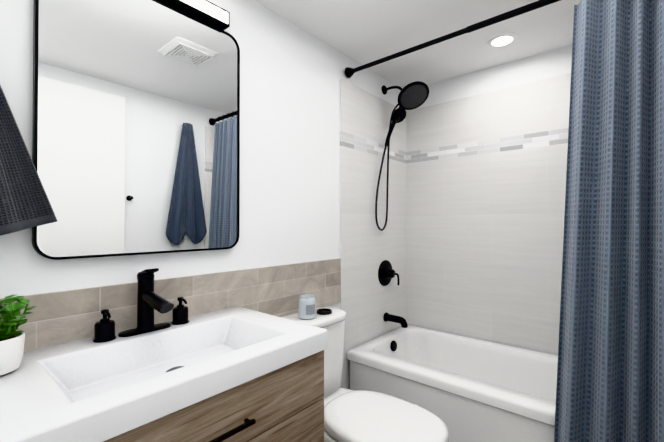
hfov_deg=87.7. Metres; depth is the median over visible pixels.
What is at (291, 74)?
wall
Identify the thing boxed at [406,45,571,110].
wall
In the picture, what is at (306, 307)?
candle
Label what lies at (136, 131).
mirror
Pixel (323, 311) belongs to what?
lid
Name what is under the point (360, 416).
toilet
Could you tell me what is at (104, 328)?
soap dispenser
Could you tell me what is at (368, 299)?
wall tile
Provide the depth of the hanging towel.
0.88 m
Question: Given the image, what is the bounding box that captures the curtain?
[554,0,663,441]
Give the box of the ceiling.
[255,0,580,88]
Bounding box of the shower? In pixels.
[375,81,428,327]
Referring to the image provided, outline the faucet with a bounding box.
[118,268,173,336]
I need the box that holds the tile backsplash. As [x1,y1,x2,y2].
[0,258,340,351]
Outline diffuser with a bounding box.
[181,0,227,23]
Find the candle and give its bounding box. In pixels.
[298,295,315,319]
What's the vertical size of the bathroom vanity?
0.798 m
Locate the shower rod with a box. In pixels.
[345,0,560,77]
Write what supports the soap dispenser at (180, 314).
on the bathroom vanity
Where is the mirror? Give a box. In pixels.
[32,0,239,259]
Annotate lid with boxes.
[317,308,331,314]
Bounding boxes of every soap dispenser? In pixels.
[93,309,115,342]
[171,297,188,324]
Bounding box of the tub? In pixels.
[347,324,557,441]
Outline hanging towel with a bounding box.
[0,85,57,234]
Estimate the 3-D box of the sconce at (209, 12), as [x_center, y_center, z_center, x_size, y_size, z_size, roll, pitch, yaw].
[-0.605,-0.810,1.169,0.054,0.083,0.557,0,-1,40]
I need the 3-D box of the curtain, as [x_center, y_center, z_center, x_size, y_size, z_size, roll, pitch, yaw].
[0.975,0.118,1.171,0.410,2.012,0.182,0,-1,40]
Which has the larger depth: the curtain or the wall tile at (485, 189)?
the wall tile at (485, 189)
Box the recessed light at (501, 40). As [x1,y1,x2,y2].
[488,33,516,47]
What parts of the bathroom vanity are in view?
drawer, handle, drawer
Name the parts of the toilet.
lid, tank, seat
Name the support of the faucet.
on the bathroom vanity
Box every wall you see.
[0,0,399,308]
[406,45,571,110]
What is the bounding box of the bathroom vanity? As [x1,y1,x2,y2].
[0,306,326,441]
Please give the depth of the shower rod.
1.57 m
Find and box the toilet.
[281,307,448,441]
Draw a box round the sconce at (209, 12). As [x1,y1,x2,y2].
[161,0,229,30]
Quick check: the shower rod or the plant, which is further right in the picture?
the shower rod
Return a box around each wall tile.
[340,78,406,389]
[406,73,570,354]
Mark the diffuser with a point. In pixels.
(205, 10)
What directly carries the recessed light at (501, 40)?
in the ceiling
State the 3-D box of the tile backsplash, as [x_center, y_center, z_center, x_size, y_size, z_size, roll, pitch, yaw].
[-0.546,0.330,1.266,0.008,0.250,1.827,0,-1,40]
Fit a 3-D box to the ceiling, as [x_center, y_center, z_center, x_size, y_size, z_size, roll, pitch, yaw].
[0.280,-1.027,1.082,1.720,0.100,2.800,0,-1,40]
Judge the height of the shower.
1.597 m
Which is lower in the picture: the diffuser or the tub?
the tub
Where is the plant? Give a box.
[0,295,36,375]

